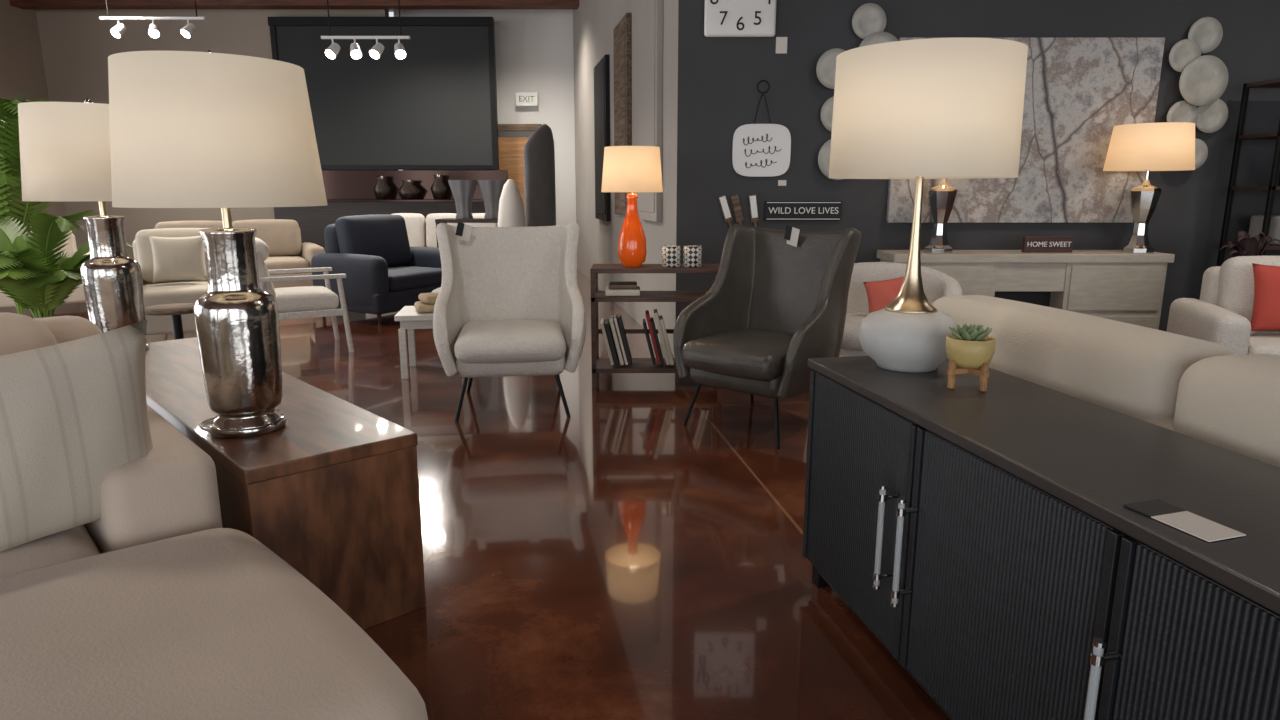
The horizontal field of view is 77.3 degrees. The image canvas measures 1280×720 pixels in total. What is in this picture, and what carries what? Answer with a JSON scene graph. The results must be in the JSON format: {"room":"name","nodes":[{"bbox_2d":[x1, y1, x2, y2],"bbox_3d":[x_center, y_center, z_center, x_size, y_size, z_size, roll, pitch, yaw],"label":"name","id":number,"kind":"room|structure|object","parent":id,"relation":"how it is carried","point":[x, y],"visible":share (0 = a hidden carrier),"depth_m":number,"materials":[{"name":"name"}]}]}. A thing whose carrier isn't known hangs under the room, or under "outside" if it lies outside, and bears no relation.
{"room":"store","nodes":[
{"label":"store","id":0,"kind":"room"},
{"bbox_2d":[0,0,65,216],"bbox_3d":[-9.000,-2.938,10.212,0.200,4.000,4.000,0,12,0],"label":"wall","id":1,"kind":"structure","parent":0,"point":[22,70],"depth_m":11.53,"materials":[{"name":"beige paint"}]},
{"bbox_2d":[36,9,388,258],"bbox_3d":[-6.380,-3.374,12.267,5.240,4.000,0.200,0,12,0],"label":"wall","id":2,"kind":"structure","parent":0,"point":[76,44],"depth_m":11.88,"materials":[{"name":"beige paint"}]},
{"bbox_2d":[267,17,498,169],"bbox_3d":[-3.790,-3.956,11.949,3.280,2.170,0.140,0,12,0],"label":"screen panel","id":3,"kind":"object","parent":2,"relation":"attached to","point":[434,107],"visible":0.8,"depth_m":11.92,"materials":[{"name":"black metal"}]},
{"bbox_2d":[322,170,507,198],"bbox_3d":[-3.700,-2.657,12.138,3.400,0.430,0.050,0,12,0],"label":"backsplash","id":4,"kind":"structure","parent":2,"relation":"attached to","point":[338,184],"depth_m":12.10,"materials":[{"name":"brown wood"}]},
{"bbox_2d":[0,269,950,719],"bbox_3d":[-0.750,0.284,4.917,16.500,0.100,17.500,0,12,0],"label":"floor","id":5,"kind":"structure","parent":0,"point":[617,558],"depth_m":2.84,"materials":[{"name":"concrete"}]},
{"bbox_2d":[0,92,53,314],"bbox_3d":[-4.220,-0.842,5.469,1.255,1.873,1.186,2,12,7],"label":"potted palm","id":6,"kind":"object","parent":5,"relation":"on","point":[12,205],"visible":0.3,"depth_m":5.21,"materials":[{"name":"green plant"}]},
{"bbox_2d":[0,230,89,307],"bbox_3d":[-6.603,-0.916,8.193,1.820,0.884,0.910,-10,16,-39],"label":"loveseat","id":7,"kind":"object","parent":5,"relation":"on","point":[78,296],"visible":0.2,"depth_m":8.31,"materials":[{"name":"fabric"}]},
{"bbox_2d":[30,230,74,256],"bbox_3d":[-6.440,-1.214,8.503,0.700,0.430,0.240,-10,6,-39],"label":"cushion","id":8,"kind":"object","parent":7,"relation":"on","point":[70,247],"depth_m":8.62,"materials":[{"name":"beige fabric"}]},
{"bbox_2d":[0,209,133,317],"bbox_3d":[-3.489,-0.296,4.668,0.885,1.138,0.934,0,12,0],"label":"potted palm","id":9,"kind":"object","parent":5,"relation":"on","point":[39,279],"visible":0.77,"depth_m":4.56,"materials":[{"name":"green plant"}]},
{"bbox_2d":[145,303,194,339],"bbox_3d":[-3.250,-0.151,5.642,0.400,0.450,0.400,0,12,0],"label":"round side table","id":10,"kind":"object","parent":5,"relation":"on","point":[175,310],"visible":0.36,"depth_m":5.57,"materials":[{"name":"brown wood"}]},
{"bbox_2d":[133,228,208,334],"bbox_3d":[-3.953,-0.665,6.917,1.070,0.924,0.960,-7,14,-29],"label":"armchair","id":11,"kind":"object","parent":5,"relation":"on","point":[177,291],"visible":0.21,"depth_m":6.61,"materials":[{"name":"fabric"}]},
{"bbox_2d":[135,228,208,281],"bbox_3d":[-4.053,-0.924,7.039,0.630,0.470,0.240,-7,4,-29],"label":"cushion","id":12,"kind":"object","parent":11,"relation":"on","point":[143,249],"depth_m":6.86,"materials":[{"name":"beige fabric"}]},
{"bbox_2d":[143,281,207,306],"bbox_3d":[-3.900,-0.556,6.848,0.640,0.200,0.750,-7,14,-29],"label":"seat cushion","id":13,"kind":"object","parent":11,"relation":"on","point":[167,292],"depth_m":6.54,"materials":[{"name":"beige fabric"}]},
{"bbox_2d":[149,236,206,282],"bbox_3d":[-3.900,-0.856,6.770,0.420,0.388,0.171,-5,13,-21],"label":"throw pillow","id":14,"kind":"object","parent":11,"relation":"on","point":[174,258],"visible":0.98,"depth_m":6.72,"materials":[{"name":"fabric"}]},
{"bbox_2d":[0,312,427,719],"bbox_3d":[-1.794,0.525,1.282,2.235,0.940,2.045,-11,16,-42],"label":"sofa","id":15,"kind":"object","parent":5,"relation":"on","point":[151,608],"visible":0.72,"depth_m":1.44,"materials":[{"name":"beige fabric"}]},
{"bbox_2d":[0,312,57,354],"bbox_3d":[-1.962,0.146,2.008,0.860,0.500,0.340,-11,8,-42],"label":"cushion","id":16,"kind":"object","parent":15,"relation":"on","point":[18,332],"depth_m":2.15,"materials":[{"name":"beige fabric"}]},
{"bbox_2d":[0,525,100,577],"bbox_3d":[-1.625,0.545,1.660,0.840,0.240,1.290,-11,16,-42],"label":"seat cushion","id":17,"kind":"object","parent":15,"relation":"on","point":[75,552],"depth_m":1.71,"materials":[{"name":"beige fabric"}]},
{"bbox_2d":[0,320,152,551],"bbox_3d":[-1.322,0.194,1.732,0.205,0.522,0.542,11,16,42],"label":"striped throw pillow","id":18,"kind":"object","parent":15,"relation":"on","point":[74,412],"visible":0.88,"depth_m":1.72,"materials":[{"name":"fabric"}]},
{"bbox_2d":[0,528,427,719],"bbox_3d":[-1.059,0.625,1.286,1.180,0.262,1.020,-11,16,-42],"label":"cushion","id":19,"kind":"object","parent":15,"relation":"on","point":[166,623],"depth_m":1.38,"materials":[{"name":"beige fabric"}]},
{"bbox_2d":[155,219,324,287],"bbox_3d":[-4.753,-1.175,9.365,1.920,0.904,0.910,-7,14,-29],"label":"sofa","id":20,"kind":"object","parent":5,"relation":"on","point":[282,237],"visible":0.27,"depth_m":9.49,"materials":[{"name":"fabric"}]},
{"bbox_2d":[155,220,222,228],"bbox_3d":[-5.173,-1.389,9.277,0.750,0.450,0.240,-7,4,-29],"label":"cushion","id":21,"kind":"object","parent":20,"relation":"on","point":[198,223],"depth_m":9.18,"materials":[{"name":"beige fabric"}]},
{"bbox_2d":[232,219,300,256],"bbox_3d":[-4.507,-1.469,9.654,0.750,0.450,0.240,-7,4,-29],"label":"cushion","id":22,"kind":"object","parent":20,"relation":"on","point":[282,237],"depth_m":9.63,"materials":[{"name":"beige fabric"}]},
{"bbox_2d":[264,256,309,274],"bbox_3d":[-4.367,-1.116,9.481,0.760,0.200,0.700,-7,14,-29],"label":"seat cushion","id":23,"kind":"object","parent":20,"relation":"on","point":[272,262],"depth_m":9.29,"materials":[{"name":"beige fabric"}]},
{"bbox_2d":[145,337,425,629],"bbox_3d":[-1.558,0.354,3.013,0.478,0.555,2.158,-11,16,-42],"label":"console table","id":24,"kind":"object","parent":5,"relation":"on","point":[333,492],"visible":0.53,"depth_m":2.28,"materials":[{"name":"brown wood"}]},
{"bbox_2d":[18,98,149,351],"bbox_3d":[-2.270,-0.557,3.398,0.536,1.065,0.536,0,12,0],"label":"table lamp","id":25,"kind":"object","parent":24,"relation":"on","point":[65,151],"visible":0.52,"depth_m":3.14,"materials":[{"name":"silver glass"}]},
{"bbox_2d":[108,50,326,437],"bbox_3d":[-1.165,-0.318,2.273,0.536,1.065,0.536,0,12,0],"label":"table lamp","id":26,"kind":"object","parent":24,"relation":"on","point":[189,129],"visible":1,"depth_m":2.05,"materials":[{"name":"silver glass"}]},
{"bbox_2d":[255,237,353,351],"bbox_3d":[-2.750,-0.522,6.312,0.770,0.903,0.665,-7,14,-29],"label":"accent chair","id":27,"kind":"object","parent":5,"relation":"on","point":[305,301],"visible":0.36,"depth_m":6.14,"materials":[{"name":"white fabric"}]},
{"bbox_2d":[311,214,441,323],"bbox_3d":[-2.554,-0.974,8.179,0.960,1.004,1.270,7,14,29],"label":"armchair","id":28,"kind":"object","parent":5,"relation":"on","point":[384,273],"visible":0.77,"depth_m":7.86,"materials":[{"name":"fabric"}]},
{"bbox_2d":[335,214,411,266],"bbox_3d":[-2.728,-1.218,8.229,0.240,0.550,0.830,-5,8,31],"label":"cushion","id":29,"kind":"object","parent":28,"relation":"on","point":[385,236],"depth_m":8.12,"materials":[{"name":"blue fabric"}]},
{"bbox_2d":[388,266,441,290],"bbox_3d":[-2.463,-0.834,8.155,0.750,0.200,0.840,7,14,29],"label":"seat cushion","id":30,"kind":"object","parent":28,"relation":"on","point":[401,278],"depth_m":7.94,"materials":[{"name":"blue fabric"}]},
{"bbox_2d":[274,170,507,252],"bbox_3d":[-3.700,-2.072,12.058,3.500,1.540,0.550,0,12,0],"label":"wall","id":31,"kind":"structure","parent":5,"relation":"on","point":[348,192],"depth_m":12.07,"materials":[{"name":"brown wood"}]},
{"bbox_2d":[394,306,433,378],"bbox_3d":[-1.420,-0.134,5.595,0.480,0.435,0.480,-2,12,-8],"label":"side table","id":32,"kind":"object","parent":5,"relation":"on","point":[410,319],"visible":0.49,"depth_m":5.36,"materials":[{"name":"paint"}]},
{"bbox_2d":[414,287,440,312],"bbox_3d":[-1.374,-0.431,5.533,0.352,0.165,0.260,-4,13,-20],"label":"folded throw","id":33,"kind":"object","parent":32,"relation":"on","point":[427,301],"visible":0.31,"depth_m":5.41,"materials":[{"name":"beige fabric"}]},
{"bbox_2d":[391,213,497,247],"bbox_3d":[-2.650,-1.486,10.731,1.920,0.944,0.910,0,12,0],"label":"sofa","id":34,"kind":"object","parent":5,"relation":"on","point":[421,232],"visible":0.1,"depth_m":10.76,"materials":[{"name":"fabric"}]},
{"bbox_2d":[391,213,425,246],"bbox_3d":[-3.163,-1.745,10.854,0.493,0.490,0.240,0,2,0],"label":"cushion","id":35,"kind":"object","parent":34,"relation":"on","point":[415,223],"depth_m":10.76,"materials":[{"name":"white fabric"}]},
{"bbox_2d":[426,213,457,247],"bbox_3d":[-2.650,-1.745,10.854,0.493,0.490,0.240,0,2,0],"label":"cushion","id":36,"kind":"object","parent":34,"relation":"on","point":[431,241],"depth_m":10.76,"materials":[{"name":"white fabric"}]},
{"bbox_2d":[465,213,497,226],"bbox_3d":[-2.137,-1.745,10.854,0.493,0.490,0.240,0,2,0],"label":"cushion","id":37,"kind":"object","parent":34,"relation":"on","point":[475,215],"depth_m":10.75,"materials":[{"name":"white fabric"}]},
{"bbox_2d":[435,218,497,247],"bbox_3d":[-1.875,-1.198,9.437,0.950,0.920,0.360,0,12,0],"label":"console","id":38,"kind":"object","parent":5,"relation":"on","point":[442,220],"visible":0.21,"depth_m":9.17,"materials":[{"name":"brown wood"}]},
{"bbox_2d":[448,180,476,218],"bbox_3d":[-2.050,-1.864,9.296,0.319,0.440,0.319,5,13,22],"label":"vase","id":39,"kind":"object","parent":38,"relation":"on","point":[463,191],"visible":1,"depth_m":9.22,"materials":[{"name":"ceramic"}]},
{"bbox_2d":[477,180,506,218],"bbox_3d":[-1.710,-1.864,9.296,0.339,0.440,0.339,5,13,22],"label":"vase","id":40,"kind":"object","parent":38,"relation":"on","point":[491,190],"visible":0.8,"depth_m":9.20,"materials":[{"name":"ceramic"}]},
{"bbox_2d":[433,222,585,421],"bbox_3d":[-0.749,-0.250,4.645,0.855,1.069,0.812,-2,12,-8],"label":"wingback chair","id":41,"kind":"object","parent":5,"relation":"on","point":[509,302],"visible":1,"depth_m":4.75,"materials":[{"name":"white fabric"}]},
{"bbox_2d":[454,319,565,362],"bbox_3d":[-0.739,-0.113,4.598,0.600,0.200,0.660,-2,12,-8],"label":"seat cushion","id":42,"kind":"object","parent":41,"relation":"on","point":[476,340],"depth_m":4.33,"materials":[{"name":"white fabric"}]},
{"bbox_2d":[498,179,525,226],"bbox_3d":[-1.360,-1.230,8.531,0.300,1.360,0.260,0,12,0],"label":"lantern","id":43,"kind":"object","parent":5,"relation":"on","point":[511,213],"visible":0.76,"depth_m":8.36,"materials":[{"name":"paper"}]},
{"bbox_2d":[523,124,555,226],"bbox_3d":[-1.091,-1.679,9.158,0.162,1.962,0.994,2,12,10],"label":"headboard","id":44,"kind":"object","parent":5,"relation":"on","point":[539,152],"visible":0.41,"depth_m":8.79,"materials":[{"name":"fabric"}]},
{"bbox_2d":[590,264,719,387],"bbox_3d":[0.110,-0.229,5.237,0.840,0.770,0.340,0,12,0],"label":"bookshelf","id":45,"kind":"object","parent":5,"relation":"on","point":[599,365],"visible":0.56,"depth_m":5.12,"materials":[{"name":"brown wood"}]},
{"bbox_2d":[605,281,639,295],"bbox_3d":[-0.110,-0.460,5.157,0.220,0.072,0.220,0,12,0],"label":"books","id":46,"kind":"object","parent":45,"relation":"on","point":[615,288],"visible":1,"depth_m":5.05,"materials":[{"name":"beige paper"}]},
{"bbox_2d":[601,146,662,266],"bbox_3d":[-0.050,-0.968,5.080,0.390,0.740,0.390,0,12,0],"label":"table lamp","id":47,"kind":"object","parent":45,"relation":"on","point":[631,169],"visible":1,"depth_m":4.92,"materials":[{"name":"orange glass"}]},
{"bbox_2d":[600,308,673,364],"bbox_3d":[0.099,-0.152,5.202,0.704,0.341,0.200,0,12,0],"label":"books","id":48,"kind":"object","parent":45,"relation":"on","point":[613,330],"visible":0.79,"depth_m":5.12,"materials":[{"name":"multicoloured paper"}]},
{"bbox_2d":[600,318,613,364],"bbox_3d":[-0.210,-0.122,5.208,0.020,0.282,0.200,-14,12,3],"label":"book","id":49,"kind":"object","parent":48,"relation":"on","point":[604,325],"depth_m":5.11,"materials":[{"name":"paper"}]},
{"bbox_2d":[605,319,618,364],"bbox_3d":[-0.180,-0.118,5.209,0.024,0.276,0.200,-14,12,3],"label":"book","id":50,"kind":"object","parent":48,"relation":"on","point":[611,343],"depth_m":5.12,"materials":[{"name":"black paper"}]},
{"bbox_2d":[609,315,623,364],"bbox_3d":[-0.149,-0.130,5.207,0.022,0.299,0.200,-14,12,3],"label":"book","id":51,"kind":"object","parent":48,"relation":"on","point":[617,344],"depth_m":5.12,"materials":[{"name":"beige paper"}]},
{"bbox_2d":[614,314,627,364],"bbox_3d":[-0.121,-0.136,5.206,0.017,0.311,0.200,-14,12,3],"label":"book","id":52,"kind":"object","parent":48,"relation":"on","point":[620,337],"depth_m":5.12,"materials":[{"name":"beige paper"}]},
{"bbox_2d":[618,315,631,364],"bbox_3d":[-0.097,-0.133,5.206,0.016,0.305,0.200,-14,12,3],"label":"book","id":53,"kind":"object","parent":48,"relation":"on","point":[622,336],"depth_m":5.12,"materials":[{"name":"black paper"}]},
{"bbox_2d":[643,319,654,364],"bbox_3d":[0.058,-0.119,5.209,0.017,0.277,0.200,-14,12,3],"label":"book","id":54,"kind":"object","parent":48,"relation":"on","point":[644,322],"depth_m":5.11,"materials":[{"name":"black paper"}]},
{"bbox_2d":[651,317,663,364],"bbox_3d":[0.113,-0.124,5.208,0.018,0.288,0.200,-14,12,3],"label":"book","id":55,"kind":"object","parent":48,"relation":"on","point":[654,337],"depth_m":5.11,"materials":[{"name":"paper"}]},
{"bbox_2d":[659,315,673,364],"bbox_3d":[0.172,-0.131,5.207,0.023,0.302,0.200,-14,12,3],"label":"book","id":56,"kind":"object","parent":48,"relation":"on","point":[662,330],"depth_m":5.11,"materials":[{"name":"white paper"}]},
{"bbox_2d":[662,245,680,266],"bbox_3d":[0.200,-0.662,5.104,0.116,0.130,0.116,0,12,0],"label":"candle jar","id":57,"kind":"object","parent":45,"relation":"on","point":[670,254],"visible":1,"depth_m":5.06,"materials":[{"name":"ceramic"}]},
{"bbox_2d":[683,245,701,266],"bbox_3d":[0.335,-0.662,5.104,0.116,0.130,0.116,0,12,0],"label":"candle jar","id":58,"kind":"object","parent":45,"relation":"on","point":[692,254],"visible":1,"depth_m":5.06,"materials":[{"name":"ceramic"}]},
{"bbox_2d":[673,224,860,447],"bbox_3d":[0.657,-0.167,4.255,0.821,1.069,0.779,11,16,41],"label":"wingback chair","id":59,"kind":"object","parent":5,"relation":"on","point":[776,301],"visible":0.88,"depth_m":4.29,"materials":[{"name":"grey leather"}]},
{"bbox_2d":[681,329,793,381],"bbox_3d":[0.609,-0.035,4.228,0.576,0.200,0.634,11,16,41],"label":"seat cushion","id":60,"kind":"object","parent":59,"relation":"on","point":[732,355],"depth_m":4.04,"materials":[{"name":"grey leather"}]},
{"bbox_2d":[839,262,961,356],"bbox_3d":[1.539,-0.203,5.107,0.929,0.780,0.854,3,12,15],"label":"barrel armchair","id":61,"kind":"object","parent":5,"relation":"on","point":[937,284],"visible":0.15,"depth_m":5.17,"materials":[{"name":"white fabric"}]},
{"bbox_2d":[841,313,868,350],"bbox_3d":[1.514,-0.176,5.015,0.560,0.190,0.640,3,12,15],"label":"seat cushion","id":62,"kind":"object","parent":61,"relation":"on","point":[850,341],"depth_m":4.80,"materials":[{"name":"white fabric"}]},
{"bbox_2d":[863,277,903,312],"bbox_3d":[1.560,-0.387,4.948,0.355,0.304,0.137,3,12,14],"label":"throw pillow","id":63,"kind":"object","parent":61,"relation":"on","point":[880,294],"visible":0.44,"depth_m":4.93,"materials":[{"name":"red fabric"}]},
{"bbox_2d":[877,250,1174,329],"bbox_3d":[2.700,-0.365,5.760,1.920,0.820,0.420,0,12,0],"label":"media console","id":64,"kind":"object","parent":5,"relation":"on","point":[1117,285],"visible":0.41,"depth_m":5.52,"materials":[{"name":"wood"}]},
{"bbox_2d":[924,179,956,252],"bbox_3d":[2.100,-1.180,5.541,0.540,0.860,0.540,0,12,0],"label":"table lamp","id":65,"kind":"object","parent":64,"relation":"on","point":[942,197],"visible":0.21,"depth_m":5.53,"materials":[{"name":"silver metal"}]},
{"bbox_2d":[1021,236,1073,251],"bbox_3d":[2.860,-0.811,5.611,0.340,0.110,0.045,0,12,0],"label":"word sign","id":66,"kind":"object","parent":64,"relation":"on","point":[1029,243],"visible":1,"depth_m":5.59,"materials":[{"name":"red wood"}]},
{"bbox_2d":[1103,122,1194,252],"bbox_3d":[3.500,-1.180,5.541,0.540,0.860,0.540,0,12,0],"label":"table lamp","id":67,"kind":"object","parent":64,"relation":"on","point":[1163,146],"visible":1,"depth_m":5.34,"materials":[{"name":"beige fabric"}]},
{"bbox_2d":[802,356,1279,719],"bbox_3d":[0.913,0.538,1.695,0.516,0.742,1.870,-2,12,-11],"label":"sideboard","id":68,"kind":"object","parent":5,"relation":"on","point":[988,540],"visible":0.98,"depth_m":1.58,"materials":[{"name":"black wood"}]},
{"bbox_2d":[829,37,1027,371],"bbox_3d":[0.785,-0.413,2.264,0.500,0.880,0.500,0,12,0],"label":"table lamp","id":69,"kind":"object","parent":68,"relation":"on","point":[931,108],"visible":0.98,"depth_m":2.02,"materials":[{"name":"white fabric"}]},
{"bbox_2d":[945,323,995,391],"bbox_3d":[0.862,-0.012,2.093,0.120,0.166,0.120,2,12,11],"label":"potted succulent","id":70,"kind":"object","parent":68,"relation":"on","point":[970,349],"visible":1,"depth_m":2.05,"materials":[{"name":"yellow ceramic"}]},
{"bbox_2d":[945,334,995,368],"bbox_3d":[0.862,-0.022,2.091,0.120,0.077,0.120,0,12,0],"label":"pot","id":71,"kind":"object","parent":70,"relation":"on","point":[964,351],"depth_m":2.05,"materials":[{"name":"yellow ceramic"}]},
{"bbox_2d":[1123,499,1245,541],"bbox_3d":[0.850,0.250,1.255,0.075,0.003,0.146,-4,13,-17],"label":"card","id":72,"kind":"object","parent":68,"relation":"on","point":[1205,529],"visible":1,"depth_m":1.25,"materials":[{"name":"grey paper"}]},
{"bbox_2d":[932,295,1279,466],"bbox_3d":[1.648,0.389,2.031,0.920,0.894,2.140,-2,12,-11],"label":"sofa","id":73,"kind":"object","parent":5,"relation":"on","point":[1199,389],"visible":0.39,"depth_m":1.96,"materials":[{"name":"fabric"}]},
{"bbox_2d":[932,295,1234,419],"bbox_3d":[1.247,0.083,2.440,0.310,0.464,1.068,-2,12,-11],"label":"cushion","id":74,"kind":"object","parent":73,"relation":"on","point":[1136,371],"depth_m":2.12,"materials":[{"name":"beige fabric"}]},
{"bbox_2d":[1173,354,1279,466],"bbox_3d":[1.462,0.300,1.415,0.310,0.464,1.068,-2,12,-11],"label":"cushion","id":75,"kind":"object","parent":73,"relation":"on","point":[1230,402],"depth_m":1.71,"materials":[{"name":"beige fabric"}]},
{"bbox_2d":[1166,256,1279,355],"bbox_3d":[3.642,-0.126,4.476,1.020,0.884,0.860,4,13,18],"label":"armchair","id":76,"kind":"object","parent":5,"relation":"on","point":[1222,315],"visible":0.46,"depth_m":4.54,"materials":[{"name":"fabric"}]},
{"bbox_2d":[1217,256,1279,330],"bbox_3d":[3.688,-0.378,4.569,0.640,0.430,0.240,4,3,18],"label":"cushion","id":77,"kind":"object","parent":76,"relation":"on","point":[1235,277],"depth_m":4.56,"materials":[{"name":"white fabric"}]},
{"bbox_2d":[1247,330,1279,355],"bbox_3d":[3.609,-0.034,4.394,0.650,0.200,0.650,4,13,18],"label":"seat cushion","id":78,"kind":"object","parent":76,"relation":"on","point":[1266,341],"depth_m":4.25,"materials":[{"name":"white fabric"}]},
{"bbox_2d":[1251,263,1279,330],"bbox_3d":[3.570,-0.333,4.356,0.420,0.369,0.168,4,13,18],"label":"throw pillow","id":79,"kind":"object","parent":76,"relation":"on","point":[1266,307],"visible":0.99,"depth_m":4.37,"materials":[{"name":"red fabric"}]},
{"bbox_2d":[1216,78,1279,265],"bbox_3d":[4.800,-0.929,5.620,1.130,1.980,0.410,0,12,0],"label":"etagere","id":80,"kind":"object","parent":5,"relation":"on","point":[1274,83],"visible":0.47,"depth_m":5.59,"materials":[{"name":"black"}]},
{"bbox_2d":[1220,242,1279,249],"bbox_3d":[4.800,-0.804,5.646,1.130,0.025,0.410,0,12,0],"label":"shelf","id":81,"kind":"object","parent":80,"relation":"attached to","point":[1270,247],"depth_m":5.45,"materials":[{"name":"brown wood"}]},
{"bbox_2d":[1236,132,1279,139],"bbox_3d":[4.800,-1.538,5.490,1.130,0.025,0.410,0,12,0],"label":"shelf","id":82,"kind":"object","parent":80,"relation":"attached to","point":[1239,135],"depth_m":5.55,"materials":[{"name":"brown wood"}]},
{"bbox_2d":[1243,78,1279,87],"bbox_3d":[4.800,-1.880,5.418,1.130,0.025,0.410,0,12,0],"label":"shelf","id":83,"kind":"object","parent":80,"relation":"attached to","point":[1274,83],"depth_m":5.48,"materials":[{"name":"brown wood"}]},
{"bbox_2d":[1267,215,1279,244],"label":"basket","id":84,"kind":"object","parent":80,"relation":"on","point":[1274,230],"depth_m":5.51,"materials":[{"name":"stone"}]},
{"bbox_2d":[1220,230,1279,256],"bbox_3d":[3.981,-0.354,5.295,0.326,0.990,0.330,9,15,37],"label":"plant","id":85,"kind":"object","parent":5,"relation":"on","point":[1245,246],"visible":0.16,"depth_m":5.18,"materials":[{"name":"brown plant"}]},
{"bbox_2d":[393,9,576,268],"bbox_3d":[-1.575,-3.457,12.658,4.350,4.000,0.200,0,12,0],"label":"wall","id":86,"kind":"structure","parent":0,"point":[534,52],"depth_m":12.35,"materials":[{"name":"grey paint"}]},
{"bbox_2d":[498,137,529,212],"bbox_3d":[-1.990,-2.467,12.689,0.720,2.050,0.030,0,12,0],"label":"leaf","id":87,"kind":"object","parent":86,"relation":"attached to","point":[511,149],"visible":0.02,"depth_m":12.53,"materials":[{"name":"brown wood"}]},
{"bbox_2d":[573,0,677,354],"bbox_3d":[-0.316,-2.711,9.147,0.120,4.000,7.078,-2,12,-10],"label":"wall","id":88,"kind":"structure","parent":0,"point":[594,21],"depth_m":8.63,"materials":[{"name":"white paint"}]},
{"bbox_2d":[9,0,578,8],"bbox_3d":[-4.400,-5.129,11.408,9.200,0.190,0.250,0,12,0],"label":"ceiling","id":89,"kind":"structure","parent":88,"relation":"attached to","point":[23,4],"depth_m":11.30,"materials":[{"name":"white paint"}]},
{"bbox_2d":[594,55,610,220],"bbox_3d":[-0.451,-2.565,9.424,0.054,1.800,1.000,-2,12,-10],"label":"framed mirror","id":90,"kind":"object","parent":88,"relation":"attached to","point":[602,69],"visible":1,"depth_m":9.23,"materials":[{"name":"black metal"}]},
{"bbox_2d":[613,13,631,215],"bbox_3d":[-0.178,-2.381,7.955,0.054,1.850,0.800,-2,12,-10],"label":"wall art","id":91,"kind":"object","parent":88,"relation":"attached to","point":[622,33],"visible":0.88,"depth_m":7.71},
{"bbox_2d":[638,0,662,221],"bbox_3d":[0.077,-2.046,6.619,0.054,1.750,0.800,-2,12,-10],"label":"canvas art","id":92,"kind":"object","parent":88,"relation":"attached to","point":[650,14],"visible":0.94,"depth_m":6.42,"materials":[{"name":"paint"}]},
{"bbox_2d":[675,0,1279,330],"bbox_3d":[3.885,-1.997,5.786,7.230,4.000,0.150,0,12,0],"label":"wall","id":93,"kind":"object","parent":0,"point":[718,78],"depth_m":5.76,"materials":[{"name":"grey paint"}]},
{"bbox_2d":[704,0,775,37],"bbox_3d":[0.700,-2.561,5.554,0.500,0.600,0.057,0,12,0],"label":"wall clock","id":94,"kind":"object","parent":93,"relation":"attached to","point":[722,18],"visible":1,"depth_m":5.57,"materials":[{"name":"white ceramic"}]},
{"bbox_2d":[732,80,790,176],"bbox_3d":[0.880,-1.664,5.761,0.420,0.670,0.023,0,12,0],"label":"script sign","id":95,"kind":"object","parent":93,"relation":"attached to","point":[758,150],"visible":1,"depth_m":5.78,"materials":[{"name":"white ceramic"}]},
{"bbox_2d":[765,201,841,220],"bbox_3d":[1.200,-1.097,5.881,0.560,0.140,0.029,0,12,0],"label":"sign","id":96,"kind":"object","parent":93,"relation":"attached to","point":[774,210],"visible":1,"depth_m":5.87,"materials":[{"name":"black"}]},
{"bbox_2d":[816,3,897,179],"bbox_3d":[1.538,-1.892,5.679,0.605,1.200,0.094,0,12,0],"label":"wall art","id":97,"kind":"object","parent":93,"relation":"attached to","point":[869,21],"visible":0.32,"depth_m":5.60,"materials":[{"name":"white metal"}]},
{"bbox_2d":[886,37,1164,222],"bbox_3d":[2.750,-1.638,5.760,1.860,1.280,0.049,0,12,0],"label":"abstract painting","id":98,"kind":"object","parent":93,"relation":"attached to","point":[1077,89],"visible":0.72,"depth_m":5.74,"materials":[{"name":"fabric"}]},
{"bbox_2d":[1167,17,1228,168],"bbox_3d":[3.955,-1.882,5.681,0.490,1.040,0.094,0,12,0],"label":"wall art","id":99,"kind":"object","parent":93,"relation":"attached to","point":[1203,80],"visible":0.77,"depth_m":5.63,"materials":[{"name":"white metal"}]},
{"bbox_3d":[-0.750,-3.726,4.064,16.500,0.100,17.500,0,12,0],"label":"ceiling","id":100,"kind":"structure","parent":0,"visible":0},
{"bbox_2d":[99,0,205,37],"bbox_3d":[-6.050,-4.448,9.882,1.300,0.897,0.186,0,12,0],"label":"track light","id":101,"kind":"object","parent":100,"relation":"hanging from","point":[187,31],"visible":1,"depth_m":9.92,"materials":[{"name":"white metal"}]},
{"bbox_2d":[321,0,409,58],"bbox_3d":[-3.100,-4.045,8.946,1.000,1.297,0.186,0,12,0],"label":"track light","id":102,"kind":"object","parent":100,"relation":"hanging from","point":[376,51],"visible":1,"depth_m":9.02,"materials":[{"name":"white metal"}]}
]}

